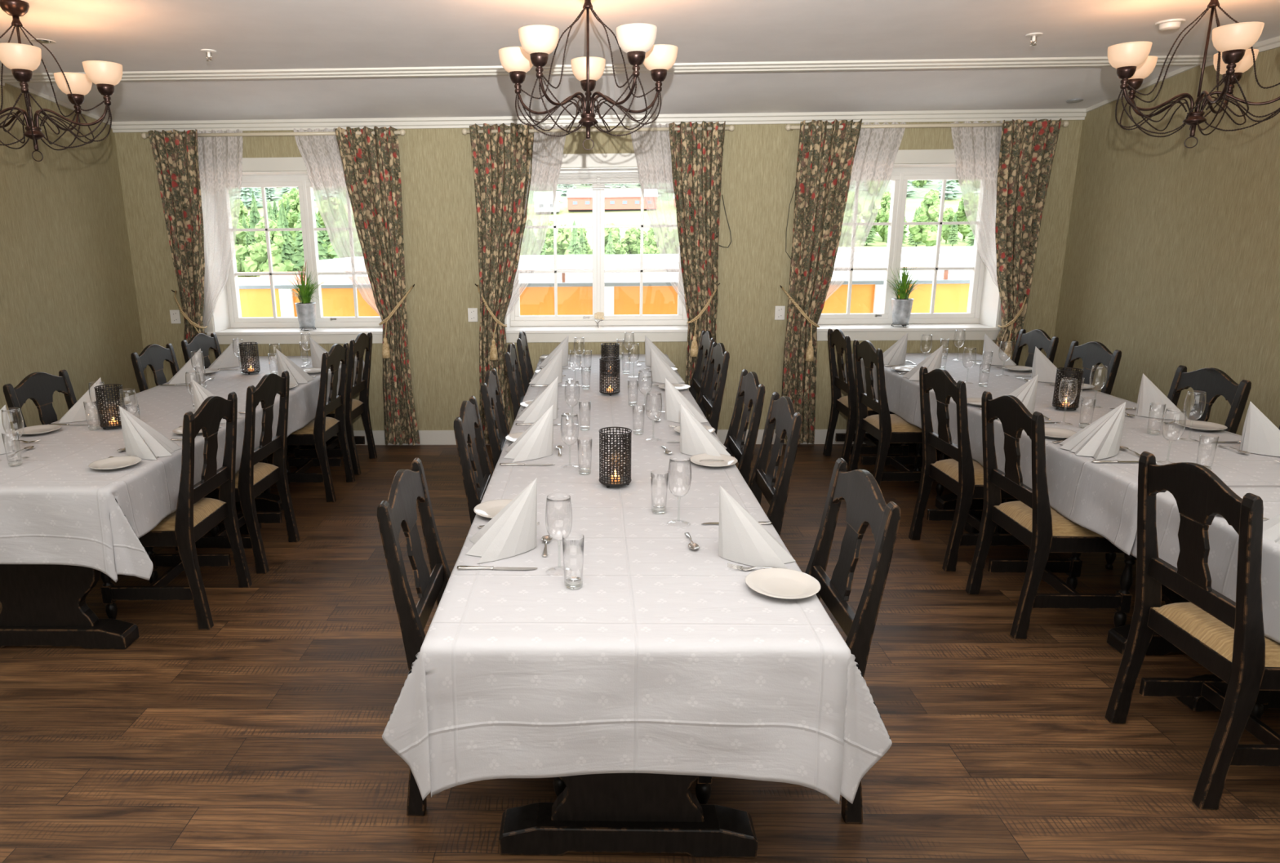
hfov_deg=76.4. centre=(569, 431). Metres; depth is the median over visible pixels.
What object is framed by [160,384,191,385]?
table knife
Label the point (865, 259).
building
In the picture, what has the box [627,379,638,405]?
tumbler
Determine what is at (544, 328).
window
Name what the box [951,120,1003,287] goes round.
sheer curtain
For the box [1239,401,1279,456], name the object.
folded napkin
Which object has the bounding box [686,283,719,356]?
tieback
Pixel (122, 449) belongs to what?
spoon
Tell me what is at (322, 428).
dining chair
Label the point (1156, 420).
fork
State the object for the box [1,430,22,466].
tumbler
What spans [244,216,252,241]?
birch tree
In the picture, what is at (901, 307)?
pot
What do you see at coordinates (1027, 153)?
floral curtain
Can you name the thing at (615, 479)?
candle lantern
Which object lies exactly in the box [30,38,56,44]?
ceiling vent
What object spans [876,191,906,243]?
birch tree
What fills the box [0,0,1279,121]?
ceiling
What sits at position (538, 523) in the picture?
fork
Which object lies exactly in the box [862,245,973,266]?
building
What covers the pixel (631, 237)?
birch tree
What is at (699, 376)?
dining chair
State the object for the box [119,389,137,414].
wine glass
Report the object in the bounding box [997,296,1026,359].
tieback
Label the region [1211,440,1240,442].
table knife
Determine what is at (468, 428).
dining chair
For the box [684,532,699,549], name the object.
spoon
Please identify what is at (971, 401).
plate
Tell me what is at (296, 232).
spruce tree
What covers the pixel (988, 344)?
folded napkin
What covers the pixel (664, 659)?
tablecloth
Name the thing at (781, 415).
dining chair
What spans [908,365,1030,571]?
dining chair
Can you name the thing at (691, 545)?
bowl
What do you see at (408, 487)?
dining chair
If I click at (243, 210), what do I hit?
birch tree
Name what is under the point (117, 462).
plate
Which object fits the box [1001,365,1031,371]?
plate
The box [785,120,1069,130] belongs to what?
curtain rod
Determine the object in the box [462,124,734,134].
curtain rod
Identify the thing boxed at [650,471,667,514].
tumbler
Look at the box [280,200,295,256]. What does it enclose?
spruce tree
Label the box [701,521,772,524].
table knife
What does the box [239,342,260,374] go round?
candle lantern
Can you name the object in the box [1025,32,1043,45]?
sprinkler
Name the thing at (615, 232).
birch tree
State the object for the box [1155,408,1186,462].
wine glass
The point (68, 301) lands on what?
wall
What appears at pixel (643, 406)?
tumbler
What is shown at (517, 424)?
table knife
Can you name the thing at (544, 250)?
spruce tree
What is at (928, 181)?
spruce tree
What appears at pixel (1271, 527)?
folded napkin
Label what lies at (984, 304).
window
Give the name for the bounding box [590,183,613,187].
spruce tree
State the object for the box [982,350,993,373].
tumbler
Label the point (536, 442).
folded napkin
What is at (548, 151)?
sheer curtain
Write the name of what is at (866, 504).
dining chair
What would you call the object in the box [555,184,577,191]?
spruce tree
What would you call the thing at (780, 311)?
wall outlet
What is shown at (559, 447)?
spoon
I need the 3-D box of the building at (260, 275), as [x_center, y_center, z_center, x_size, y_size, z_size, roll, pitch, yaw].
[-21.832,-13.546,77.623,14.600,3.500,10.800,0,14,2]
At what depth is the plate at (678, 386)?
5.01 m
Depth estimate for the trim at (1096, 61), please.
4.87 m
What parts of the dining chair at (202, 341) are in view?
leg, crest rail, leg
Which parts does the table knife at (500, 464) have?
handle, blade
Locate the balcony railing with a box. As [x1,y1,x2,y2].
[237,266,971,317]
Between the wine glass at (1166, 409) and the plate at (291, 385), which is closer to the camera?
the wine glass at (1166, 409)
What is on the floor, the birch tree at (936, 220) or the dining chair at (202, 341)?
the dining chair at (202, 341)
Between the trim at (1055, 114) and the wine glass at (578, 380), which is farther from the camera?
the trim at (1055, 114)
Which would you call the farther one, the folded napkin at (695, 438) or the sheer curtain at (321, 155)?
the sheer curtain at (321, 155)
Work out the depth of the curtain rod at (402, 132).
6.14 m
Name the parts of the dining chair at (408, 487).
leg, crest rail, rail, leg, leg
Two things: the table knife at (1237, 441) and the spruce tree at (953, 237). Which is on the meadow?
the spruce tree at (953, 237)
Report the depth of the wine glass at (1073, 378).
3.95 m
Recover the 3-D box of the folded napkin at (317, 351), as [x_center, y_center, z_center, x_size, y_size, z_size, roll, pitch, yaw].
[-1.756,-0.587,5.955,0.228,0.219,0.230,-12,18,-40]
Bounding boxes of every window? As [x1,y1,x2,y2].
[203,156,382,344]
[504,152,688,342]
[817,149,1001,341]
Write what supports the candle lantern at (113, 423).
on the tablecloth at (56, 508)
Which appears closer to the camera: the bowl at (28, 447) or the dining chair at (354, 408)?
the bowl at (28, 447)
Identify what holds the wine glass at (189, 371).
on the tablecloth at (56, 508)
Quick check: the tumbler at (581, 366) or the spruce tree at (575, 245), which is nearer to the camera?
the tumbler at (581, 366)
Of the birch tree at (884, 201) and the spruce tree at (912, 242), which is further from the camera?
the birch tree at (884, 201)
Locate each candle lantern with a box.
[93,383,125,429]
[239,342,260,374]
[599,357,620,395]
[599,426,631,488]
[600,342,619,376]
[1052,367,1084,409]
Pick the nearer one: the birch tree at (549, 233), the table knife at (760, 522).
the table knife at (760, 522)
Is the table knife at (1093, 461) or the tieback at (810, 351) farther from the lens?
the tieback at (810, 351)
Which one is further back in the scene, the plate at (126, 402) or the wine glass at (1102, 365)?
the plate at (126, 402)
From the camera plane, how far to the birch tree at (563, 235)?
102.55 m
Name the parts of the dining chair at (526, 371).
crest rail, leg, leg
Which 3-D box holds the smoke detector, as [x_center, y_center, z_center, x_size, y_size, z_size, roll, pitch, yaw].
[2.939,-1.985,3.964,0.124,0.036,0.124,0,14,2]
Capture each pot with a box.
[294,302,315,328]
[891,297,913,324]
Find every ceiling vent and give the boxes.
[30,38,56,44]
[1066,98,1083,102]
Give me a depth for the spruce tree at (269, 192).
265.21 m
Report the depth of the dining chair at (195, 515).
3.62 m
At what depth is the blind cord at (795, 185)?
6.25 m
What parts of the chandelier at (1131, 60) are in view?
lamp shade, lamp shade, arm, arm, rod, arm, arm, lamp shade, lamp shade, arm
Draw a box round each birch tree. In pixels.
[235,219,259,276]
[238,199,248,225]
[243,217,294,276]
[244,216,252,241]
[276,191,288,217]
[284,187,300,251]
[316,211,326,247]
[327,243,336,257]
[544,220,553,248]
[545,224,571,254]
[576,224,592,254]
[604,222,628,254]
[620,227,644,254]
[636,228,646,245]
[643,227,659,253]
[872,191,889,241]
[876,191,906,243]
[908,189,950,246]
[914,180,927,187]
[932,211,939,222]
[942,207,954,243]
[954,197,969,240]
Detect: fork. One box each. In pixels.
[13,440,39,442]
[477,521,539,528]
[682,459,724,462]
[727,563,779,570]
[1155,420,1177,423]
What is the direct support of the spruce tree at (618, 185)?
on the hillside
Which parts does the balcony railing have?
white post, rail post, handrail, white post, white post, rail post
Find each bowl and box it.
[1,408,24,438]
[23,445,34,449]
[185,370,201,395]
[541,534,551,541]
[545,493,572,541]
[560,413,578,444]
[564,380,579,406]
[638,368,652,394]
[645,391,662,420]
[664,449,671,453]
[667,455,691,497]
[688,542,699,549]
[1058,377,1077,405]
[1089,364,1106,390]
[1120,445,1128,449]
[1161,408,1186,440]
[1183,390,1206,420]
[1237,449,1249,453]
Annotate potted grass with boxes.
[279,261,324,330]
[875,266,926,327]
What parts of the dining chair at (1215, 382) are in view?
leg, leg, crest rail, leg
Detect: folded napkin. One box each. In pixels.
[0,404,14,454]
[58,377,106,422]
[119,405,181,460]
[167,348,204,384]
[191,378,241,423]
[208,337,240,368]
[275,348,314,384]
[309,337,341,368]
[466,477,537,563]
[503,404,553,462]
[516,376,558,422]
[528,348,562,385]
[538,335,568,366]
[644,335,675,366]
[650,347,684,383]
[665,377,707,422]
[680,403,730,456]
[718,485,795,568]
[882,333,907,364]
[902,345,942,380]
[982,333,1016,365]
[997,374,1038,419]
[1031,346,1070,382]
[1058,401,1125,459]
[1135,373,1189,420]
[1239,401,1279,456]
[1262,514,1279,544]
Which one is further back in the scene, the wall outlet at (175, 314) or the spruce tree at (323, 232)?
the spruce tree at (323, 232)
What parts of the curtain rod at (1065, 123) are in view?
rod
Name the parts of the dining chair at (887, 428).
leg, crest rail, rail, leg, seat frame, seat, leg, leg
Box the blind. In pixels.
[556,169,641,190]
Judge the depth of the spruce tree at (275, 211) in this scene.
169.98 m
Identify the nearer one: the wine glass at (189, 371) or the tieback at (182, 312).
the wine glass at (189, 371)
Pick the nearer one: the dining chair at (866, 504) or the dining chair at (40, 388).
the dining chair at (866, 504)
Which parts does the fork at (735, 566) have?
handle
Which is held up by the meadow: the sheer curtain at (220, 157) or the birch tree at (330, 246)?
the birch tree at (330, 246)
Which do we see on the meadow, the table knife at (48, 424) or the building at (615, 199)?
the building at (615, 199)
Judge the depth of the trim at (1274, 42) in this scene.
4.98 m
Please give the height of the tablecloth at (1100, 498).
0.257 m
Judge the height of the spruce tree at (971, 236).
10.178 m
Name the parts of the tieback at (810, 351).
cord, cord, tassel cord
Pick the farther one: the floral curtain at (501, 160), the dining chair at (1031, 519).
the floral curtain at (501, 160)
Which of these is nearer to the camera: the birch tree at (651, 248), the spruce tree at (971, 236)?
the birch tree at (651, 248)
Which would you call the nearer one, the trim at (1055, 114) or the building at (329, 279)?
the trim at (1055, 114)
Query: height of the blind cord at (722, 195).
0.398 m
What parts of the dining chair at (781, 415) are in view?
leg, rail, crest rail, leg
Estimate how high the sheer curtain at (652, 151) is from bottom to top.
1.476 m
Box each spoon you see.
[8,445,34,456]
[116,447,125,451]
[541,534,551,556]
[555,445,563,456]
[564,413,570,421]
[661,445,671,453]
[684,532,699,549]
[1120,445,1140,456]
[1217,444,1249,453]
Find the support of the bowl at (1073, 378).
on the wine glass at (1073, 378)
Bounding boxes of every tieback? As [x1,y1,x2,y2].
[171,289,207,333]
[378,284,414,358]
[475,283,506,359]
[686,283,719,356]
[780,284,819,361]
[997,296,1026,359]
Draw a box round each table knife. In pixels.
[48,423,89,425]
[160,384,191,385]
[457,565,537,569]
[499,462,555,465]
[515,422,561,425]
[530,385,565,386]
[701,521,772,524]
[1091,460,1138,462]
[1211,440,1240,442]
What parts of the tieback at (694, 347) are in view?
tassel cord, cord, cord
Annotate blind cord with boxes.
[718,195,731,248]
[785,185,795,258]
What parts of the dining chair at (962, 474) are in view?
leg, crest rail, rail, seat, leg, seat frame, leg, leg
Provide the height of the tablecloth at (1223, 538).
0.364 m
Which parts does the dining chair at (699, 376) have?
rail, leg, leg, crest rail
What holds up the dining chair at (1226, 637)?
on the floor
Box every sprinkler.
[200,48,216,61]
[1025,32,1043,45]
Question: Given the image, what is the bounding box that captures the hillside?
[248,180,962,207]
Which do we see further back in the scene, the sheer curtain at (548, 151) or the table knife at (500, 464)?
the sheer curtain at (548, 151)
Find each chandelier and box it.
[0,0,122,161]
[498,0,677,150]
[1107,0,1279,148]
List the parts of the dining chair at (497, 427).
leg, crest rail, leg, rail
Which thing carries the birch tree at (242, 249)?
on the meadow
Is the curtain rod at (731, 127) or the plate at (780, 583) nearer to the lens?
the plate at (780, 583)
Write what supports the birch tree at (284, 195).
on the meadow
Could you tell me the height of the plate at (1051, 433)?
0.018 m
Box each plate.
[14,424,61,435]
[88,456,141,470]
[106,400,131,408]
[172,426,202,434]
[203,368,218,374]
[288,383,296,388]
[302,367,320,373]
[473,498,512,518]
[505,431,524,441]
[520,400,533,407]
[658,383,690,391]
[673,425,715,432]
[689,453,737,467]
[745,568,821,599]
[889,365,914,372]
[966,397,981,406]
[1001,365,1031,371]
[1044,426,1076,439]
[1057,382,1094,389]
[1176,420,1227,431]
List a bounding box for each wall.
[0,83,148,436]
[114,120,1082,430]
[1053,47,1279,435]
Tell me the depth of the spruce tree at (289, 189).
269.12 m
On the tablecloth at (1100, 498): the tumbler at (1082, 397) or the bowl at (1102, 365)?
the tumbler at (1082, 397)
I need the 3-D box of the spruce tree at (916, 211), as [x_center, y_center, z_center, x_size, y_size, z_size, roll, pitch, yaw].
[64.401,-38.218,150.892,2.654,6.694,2.538,0,14,2]
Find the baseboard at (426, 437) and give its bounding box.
[333,429,868,444]
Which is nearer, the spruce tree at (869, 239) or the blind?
the blind
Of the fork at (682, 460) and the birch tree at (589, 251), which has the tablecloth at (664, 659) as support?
the fork at (682, 460)
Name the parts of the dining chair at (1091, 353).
leg, crest rail, leg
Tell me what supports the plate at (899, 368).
on the tablecloth at (1100, 498)
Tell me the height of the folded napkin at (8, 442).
0.219 m
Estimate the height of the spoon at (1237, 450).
0.010 m
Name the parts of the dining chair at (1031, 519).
leg, crest rail, rail, leg, seat, seat frame, leg, leg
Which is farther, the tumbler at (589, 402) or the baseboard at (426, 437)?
the baseboard at (426, 437)
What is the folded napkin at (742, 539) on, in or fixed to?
on the tablecloth at (664, 659)
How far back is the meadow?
221.32 m
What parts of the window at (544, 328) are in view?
sash, sill, head panel, flower glass, sash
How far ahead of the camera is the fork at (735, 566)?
2.31 m
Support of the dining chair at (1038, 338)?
on the floor
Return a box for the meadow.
[247,180,971,279]
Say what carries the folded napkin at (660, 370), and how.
on the tablecloth at (664, 659)
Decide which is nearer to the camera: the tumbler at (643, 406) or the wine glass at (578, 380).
the tumbler at (643, 406)
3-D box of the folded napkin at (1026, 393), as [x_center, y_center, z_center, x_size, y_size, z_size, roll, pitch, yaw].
[2.240,-0.182,4.144,0.228,0.219,0.230,12,18,41]
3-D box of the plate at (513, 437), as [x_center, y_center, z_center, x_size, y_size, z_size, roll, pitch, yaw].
[-0.199,0.034,3.770,0.197,0.018,0.197,0,14,1]
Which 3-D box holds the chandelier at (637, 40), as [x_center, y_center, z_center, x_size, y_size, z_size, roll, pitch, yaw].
[0.059,-1.490,3.317,0.754,0.639,0.724,10,17,36]
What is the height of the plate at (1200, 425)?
0.018 m
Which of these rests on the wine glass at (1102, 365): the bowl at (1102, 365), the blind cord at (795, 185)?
the bowl at (1102, 365)
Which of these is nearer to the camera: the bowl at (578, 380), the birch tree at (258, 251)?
the bowl at (578, 380)
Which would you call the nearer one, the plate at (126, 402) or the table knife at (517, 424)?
the table knife at (517, 424)
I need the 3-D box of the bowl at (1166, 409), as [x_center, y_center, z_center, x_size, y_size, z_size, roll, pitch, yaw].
[2.443,-0.024,3.275,0.077,0.131,0.077,0,14,2]
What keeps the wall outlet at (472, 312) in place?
attached to the wall at (760, 161)
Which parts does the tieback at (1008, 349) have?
tassel cord, cord, cord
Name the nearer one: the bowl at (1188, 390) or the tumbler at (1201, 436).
the tumbler at (1201, 436)
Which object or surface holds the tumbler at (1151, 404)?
on the tablecloth at (1100, 498)
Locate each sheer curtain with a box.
[197,128,243,326]
[293,127,382,319]
[505,124,567,318]
[629,123,686,309]
[825,121,906,301]
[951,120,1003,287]
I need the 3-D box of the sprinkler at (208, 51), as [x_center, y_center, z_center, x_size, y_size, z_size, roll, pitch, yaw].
[-1.951,-2.035,4.387,0.080,0.052,0.080,0,14,2]
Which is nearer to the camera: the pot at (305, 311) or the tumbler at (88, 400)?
the tumbler at (88, 400)
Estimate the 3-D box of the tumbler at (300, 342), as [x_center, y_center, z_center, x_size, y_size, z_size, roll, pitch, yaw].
[-2.045,-0.619,6.252,0.059,0.144,0.059,0,14,1]
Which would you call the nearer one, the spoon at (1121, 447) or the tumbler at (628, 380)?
the spoon at (1121, 447)
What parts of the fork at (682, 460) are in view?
handle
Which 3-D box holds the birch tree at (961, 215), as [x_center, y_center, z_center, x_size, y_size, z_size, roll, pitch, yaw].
[76.342,-41.217,155.465,6.608,9.079,5.653,2,14,9]
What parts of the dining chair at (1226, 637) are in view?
leg, rail, crest rail, seat frame, seat, leg, leg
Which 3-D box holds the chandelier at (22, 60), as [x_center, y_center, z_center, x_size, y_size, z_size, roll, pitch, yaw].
[-2.384,-1.509,3.505,0.754,0.647,0.724,11,18,40]
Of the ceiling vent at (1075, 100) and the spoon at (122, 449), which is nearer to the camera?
the spoon at (122, 449)
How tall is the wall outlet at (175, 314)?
0.110 m
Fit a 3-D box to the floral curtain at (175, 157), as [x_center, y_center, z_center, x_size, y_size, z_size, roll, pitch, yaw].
[-2.990,-1.087,6.434,0.389,2.471,0.081,0,14,2]
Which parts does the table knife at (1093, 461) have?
handle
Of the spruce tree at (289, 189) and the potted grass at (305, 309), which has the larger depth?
the spruce tree at (289, 189)
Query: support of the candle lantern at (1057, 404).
on the tablecloth at (1100, 498)
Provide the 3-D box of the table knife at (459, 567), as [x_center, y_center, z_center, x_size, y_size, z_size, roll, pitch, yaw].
[-0.207,0.393,2.328,0.232,0.006,0.018,0,14,3]
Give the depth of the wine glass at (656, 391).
3.73 m
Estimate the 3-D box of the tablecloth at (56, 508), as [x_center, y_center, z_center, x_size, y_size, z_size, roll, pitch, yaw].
[-2.213,-0.007,4.857,1.248,0.378,3.562,0,14,2]
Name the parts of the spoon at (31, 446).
handle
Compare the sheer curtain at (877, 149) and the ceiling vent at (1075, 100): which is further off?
the sheer curtain at (877, 149)
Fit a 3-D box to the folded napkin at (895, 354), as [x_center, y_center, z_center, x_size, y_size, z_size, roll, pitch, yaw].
[2.300,-0.607,5.879,0.228,0.219,0.230,-12,18,-40]
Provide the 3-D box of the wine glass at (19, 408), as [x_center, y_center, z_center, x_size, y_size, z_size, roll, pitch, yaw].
[-2.401,0.012,3.509,0.080,0.225,0.080,4,14,18]
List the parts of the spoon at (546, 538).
handle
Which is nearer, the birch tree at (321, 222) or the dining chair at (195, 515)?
the dining chair at (195, 515)
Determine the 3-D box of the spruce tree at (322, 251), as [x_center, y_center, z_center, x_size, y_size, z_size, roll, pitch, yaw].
[-33.566,-24.856,106.134,5.248,12.566,4.857,-5,14,-18]
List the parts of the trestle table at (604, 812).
trestle panel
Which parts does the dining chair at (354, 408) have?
leg, seat frame, seat, leg, rail, crest rail, leg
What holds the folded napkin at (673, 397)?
on the tablecloth at (664, 659)
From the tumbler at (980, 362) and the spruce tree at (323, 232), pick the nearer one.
the tumbler at (980, 362)
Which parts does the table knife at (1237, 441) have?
blade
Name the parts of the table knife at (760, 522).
blade, handle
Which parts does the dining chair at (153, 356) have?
leg, crest rail, leg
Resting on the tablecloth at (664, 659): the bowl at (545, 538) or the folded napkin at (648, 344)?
the folded napkin at (648, 344)
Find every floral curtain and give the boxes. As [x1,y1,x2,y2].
[147,128,211,364]
[334,126,419,445]
[469,122,534,444]
[668,120,725,419]
[781,119,862,444]
[995,118,1061,365]
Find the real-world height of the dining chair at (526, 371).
1.011 m
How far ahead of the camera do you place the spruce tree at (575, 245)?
98.43 m
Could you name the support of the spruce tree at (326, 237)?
on the meadow
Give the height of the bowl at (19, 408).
0.131 m
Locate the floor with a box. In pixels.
[0,444,1279,862]
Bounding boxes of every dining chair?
[3,368,76,430]
[100,391,252,629]
[130,342,179,391]
[175,370,299,573]
[181,332,267,461]
[262,342,355,502]
[293,332,377,475]
[377,457,565,815]
[453,395,493,524]
[480,368,510,469]
[504,342,525,420]
[516,330,533,393]
[688,329,715,404]
[695,457,900,822]
[697,342,729,434]
[724,368,765,485]
[748,391,802,537]
[822,328,908,471]
[848,339,946,497]
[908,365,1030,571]
[946,328,1058,459]
[964,391,1136,639]
[1063,340,1121,395]
[1104,451,1279,809]
[1105,364,1251,569]
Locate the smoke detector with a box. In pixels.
[1155,18,1186,31]
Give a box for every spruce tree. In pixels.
[240,187,262,208]
[241,213,258,275]
[248,191,261,243]
[253,187,260,198]
[259,186,282,200]
[266,199,276,222]
[271,200,279,220]
[272,220,287,263]
[277,207,300,271]
[278,186,288,195]
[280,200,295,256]
[285,199,294,251]
[286,186,297,192]
[291,208,328,271]
[293,213,300,262]
[294,205,328,271]
[317,210,327,239]
[322,226,333,259]
[328,246,337,258]
[540,238,547,254]
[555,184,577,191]
[559,184,573,195]
[566,219,582,254]
[578,224,586,254]
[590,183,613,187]
[604,231,615,254]
[611,183,626,187]
[617,227,622,247]
[865,225,876,245]
[889,180,919,195]
[902,227,906,244]
[903,216,907,237]
[906,206,925,246]
[906,208,917,244]
[910,180,933,184]
[934,179,961,199]
[945,213,960,246]
[962,225,974,246]
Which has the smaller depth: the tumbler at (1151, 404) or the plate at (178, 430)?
the tumbler at (1151, 404)
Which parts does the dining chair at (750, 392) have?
rail, leg, crest rail, leg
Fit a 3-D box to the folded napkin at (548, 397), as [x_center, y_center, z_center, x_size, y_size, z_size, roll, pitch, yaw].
[-0.204,-0.176,4.210,0.228,0.219,0.230,12,18,41]
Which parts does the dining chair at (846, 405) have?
leg, crest rail, rail, leg, seat, seat frame, leg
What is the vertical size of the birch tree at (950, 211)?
6.580 m
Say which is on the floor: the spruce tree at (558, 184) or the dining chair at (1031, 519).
the dining chair at (1031, 519)
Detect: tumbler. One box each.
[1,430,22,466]
[83,400,99,430]
[299,342,308,360]
[562,534,584,589]
[577,438,591,475]
[578,400,591,431]
[581,365,591,389]
[583,350,591,371]
[622,352,630,373]
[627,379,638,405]
[632,404,644,435]
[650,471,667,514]
[978,362,991,386]
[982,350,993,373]
[1078,396,1096,427]
[1146,402,1165,435]
[1195,433,1218,470]
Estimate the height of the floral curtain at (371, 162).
2.476 m
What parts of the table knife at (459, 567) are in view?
handle, blade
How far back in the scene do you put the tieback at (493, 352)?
6.36 m
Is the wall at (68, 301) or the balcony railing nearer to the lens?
the wall at (68, 301)
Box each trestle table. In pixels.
[0,523,262,648]
[498,773,757,857]
[964,498,1190,655]
[1174,674,1279,711]
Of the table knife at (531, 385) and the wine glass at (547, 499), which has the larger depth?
the table knife at (531, 385)
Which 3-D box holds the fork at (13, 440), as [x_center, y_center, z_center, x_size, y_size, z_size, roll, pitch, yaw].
[-2.603,0.046,3.823,0.203,0.011,0.025,-1,14,-2]
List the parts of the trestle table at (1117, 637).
trestle panel, trestle panel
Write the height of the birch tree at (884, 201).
9.381 m
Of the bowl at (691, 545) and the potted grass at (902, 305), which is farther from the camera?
the potted grass at (902, 305)
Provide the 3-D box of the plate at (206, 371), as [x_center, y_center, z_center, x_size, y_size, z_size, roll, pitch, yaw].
[-2.575,-0.418,5.712,0.197,0.018,0.197,-1,14,0]
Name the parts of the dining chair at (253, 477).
leg, seat frame, seat, leg, rail, crest rail, leg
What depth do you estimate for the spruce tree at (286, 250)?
107.22 m
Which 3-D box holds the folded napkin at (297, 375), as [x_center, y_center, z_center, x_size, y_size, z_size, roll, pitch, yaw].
[-1.783,-0.442,5.361,0.228,0.219,0.230,12,19,43]
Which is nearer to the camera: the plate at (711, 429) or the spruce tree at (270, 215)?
the plate at (711, 429)
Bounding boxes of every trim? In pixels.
[0,54,1213,83]
[0,80,112,125]
[111,108,1086,133]
[1084,35,1279,112]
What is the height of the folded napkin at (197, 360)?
0.219 m
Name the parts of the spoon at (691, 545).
handle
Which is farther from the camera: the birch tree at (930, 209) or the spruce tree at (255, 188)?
the spruce tree at (255, 188)
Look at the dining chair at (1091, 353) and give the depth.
5.08 m
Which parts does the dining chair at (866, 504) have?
leg, leg, rail, crest rail, leg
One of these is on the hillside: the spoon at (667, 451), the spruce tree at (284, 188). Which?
the spruce tree at (284, 188)
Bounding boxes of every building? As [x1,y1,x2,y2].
[237,275,352,284]
[259,275,306,276]
[319,252,972,286]
[551,191,560,212]
[566,189,646,209]
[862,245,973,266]
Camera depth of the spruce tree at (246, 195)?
252.17 m
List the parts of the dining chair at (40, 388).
leg, crest rail, leg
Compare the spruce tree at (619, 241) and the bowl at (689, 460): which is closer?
the bowl at (689, 460)
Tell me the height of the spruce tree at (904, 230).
6.122 m
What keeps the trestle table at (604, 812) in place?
on the floor
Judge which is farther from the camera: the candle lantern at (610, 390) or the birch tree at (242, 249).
the birch tree at (242, 249)
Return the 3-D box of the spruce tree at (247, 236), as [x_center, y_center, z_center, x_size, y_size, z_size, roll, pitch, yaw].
[-46.891,-26.710,117.265,3.627,9.427,3.356,2,14,11]
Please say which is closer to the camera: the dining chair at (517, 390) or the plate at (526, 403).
the plate at (526, 403)
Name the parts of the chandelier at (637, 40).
lamp shade, lamp shade, arm, arm, rod, lamp shade, arm, arm, lamp shade, lamp shade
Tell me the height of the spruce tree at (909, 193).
16.400 m
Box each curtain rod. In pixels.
[141,129,405,138]
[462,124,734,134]
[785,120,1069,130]
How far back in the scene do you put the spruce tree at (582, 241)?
113.93 m
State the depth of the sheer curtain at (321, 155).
6.28 m
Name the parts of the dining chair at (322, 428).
leg, leg, seat frame, seat, leg, rail, crest rail, leg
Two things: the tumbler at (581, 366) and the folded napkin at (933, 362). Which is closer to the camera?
the tumbler at (581, 366)
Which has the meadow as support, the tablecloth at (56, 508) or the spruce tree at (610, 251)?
the spruce tree at (610, 251)
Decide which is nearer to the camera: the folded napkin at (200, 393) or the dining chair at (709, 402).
the folded napkin at (200, 393)
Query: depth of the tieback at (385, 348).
6.38 m
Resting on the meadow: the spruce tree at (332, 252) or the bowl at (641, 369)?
the spruce tree at (332, 252)
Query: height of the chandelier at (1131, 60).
0.647 m
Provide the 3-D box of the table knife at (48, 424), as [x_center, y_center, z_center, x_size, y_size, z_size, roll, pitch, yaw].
[-2.571,-0.036,4.176,0.232,0.006,0.018,0,14,3]
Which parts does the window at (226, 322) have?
sash, head panel, sill, sash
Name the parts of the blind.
head rail, rail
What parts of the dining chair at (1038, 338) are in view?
leg, crest rail, leg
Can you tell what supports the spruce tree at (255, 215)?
on the meadow
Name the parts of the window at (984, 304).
sash, sill, head panel, sash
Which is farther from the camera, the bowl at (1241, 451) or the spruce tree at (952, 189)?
the spruce tree at (952, 189)
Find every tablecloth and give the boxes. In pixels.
[0,355,364,582]
[382,354,892,804]
[844,352,1279,555]
[1129,485,1279,643]
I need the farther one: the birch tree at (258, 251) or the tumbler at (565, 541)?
the birch tree at (258, 251)
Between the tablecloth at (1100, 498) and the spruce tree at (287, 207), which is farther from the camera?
the spruce tree at (287, 207)
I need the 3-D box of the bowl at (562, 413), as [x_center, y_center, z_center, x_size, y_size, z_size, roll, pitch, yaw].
[0.002,-0.007,3.299,0.077,0.131,0.077,0,14,2]
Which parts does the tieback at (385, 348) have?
tassel cord, cord, cord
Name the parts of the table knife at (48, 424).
handle, blade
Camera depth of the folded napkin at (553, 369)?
5.20 m
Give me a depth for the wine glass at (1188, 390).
3.64 m
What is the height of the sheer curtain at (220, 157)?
1.504 m
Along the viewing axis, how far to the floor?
2.83 m
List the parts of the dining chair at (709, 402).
rail, leg, crest rail, leg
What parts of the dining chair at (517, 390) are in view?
crest rail, leg, leg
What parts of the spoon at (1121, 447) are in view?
handle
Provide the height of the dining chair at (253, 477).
1.011 m
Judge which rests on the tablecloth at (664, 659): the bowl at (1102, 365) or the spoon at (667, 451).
the spoon at (667, 451)
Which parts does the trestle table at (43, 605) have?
trestle panel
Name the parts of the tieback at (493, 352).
cord, cord, tassel cord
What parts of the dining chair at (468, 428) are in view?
leg, crest rail, leg, rail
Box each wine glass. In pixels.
[1,408,28,460]
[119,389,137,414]
[185,370,201,411]
[545,493,573,571]
[560,413,578,467]
[564,380,579,424]
[638,368,652,411]
[644,391,662,439]
[666,455,691,524]
[1055,377,1077,424]
[1084,364,1106,408]
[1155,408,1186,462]
[1182,390,1206,440]
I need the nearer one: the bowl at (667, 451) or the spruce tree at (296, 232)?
the bowl at (667, 451)
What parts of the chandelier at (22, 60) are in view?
arm, arm, lamp shade, rod, arm, arm, arm, lamp shade, lamp shade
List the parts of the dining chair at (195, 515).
leg, leg, seat frame, seat, leg, rail, crest rail, leg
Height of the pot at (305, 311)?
0.199 m
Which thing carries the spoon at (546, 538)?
on the tablecloth at (664, 659)
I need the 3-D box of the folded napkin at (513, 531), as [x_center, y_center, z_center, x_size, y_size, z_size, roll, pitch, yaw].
[-0.244,0.250,2.466,0.228,0.219,0.230,11,18,39]
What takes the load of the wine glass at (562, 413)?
on the tablecloth at (664, 659)
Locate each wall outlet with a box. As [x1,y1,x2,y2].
[169,310,181,323]
[467,307,477,321]
[774,306,785,319]
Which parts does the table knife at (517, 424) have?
handle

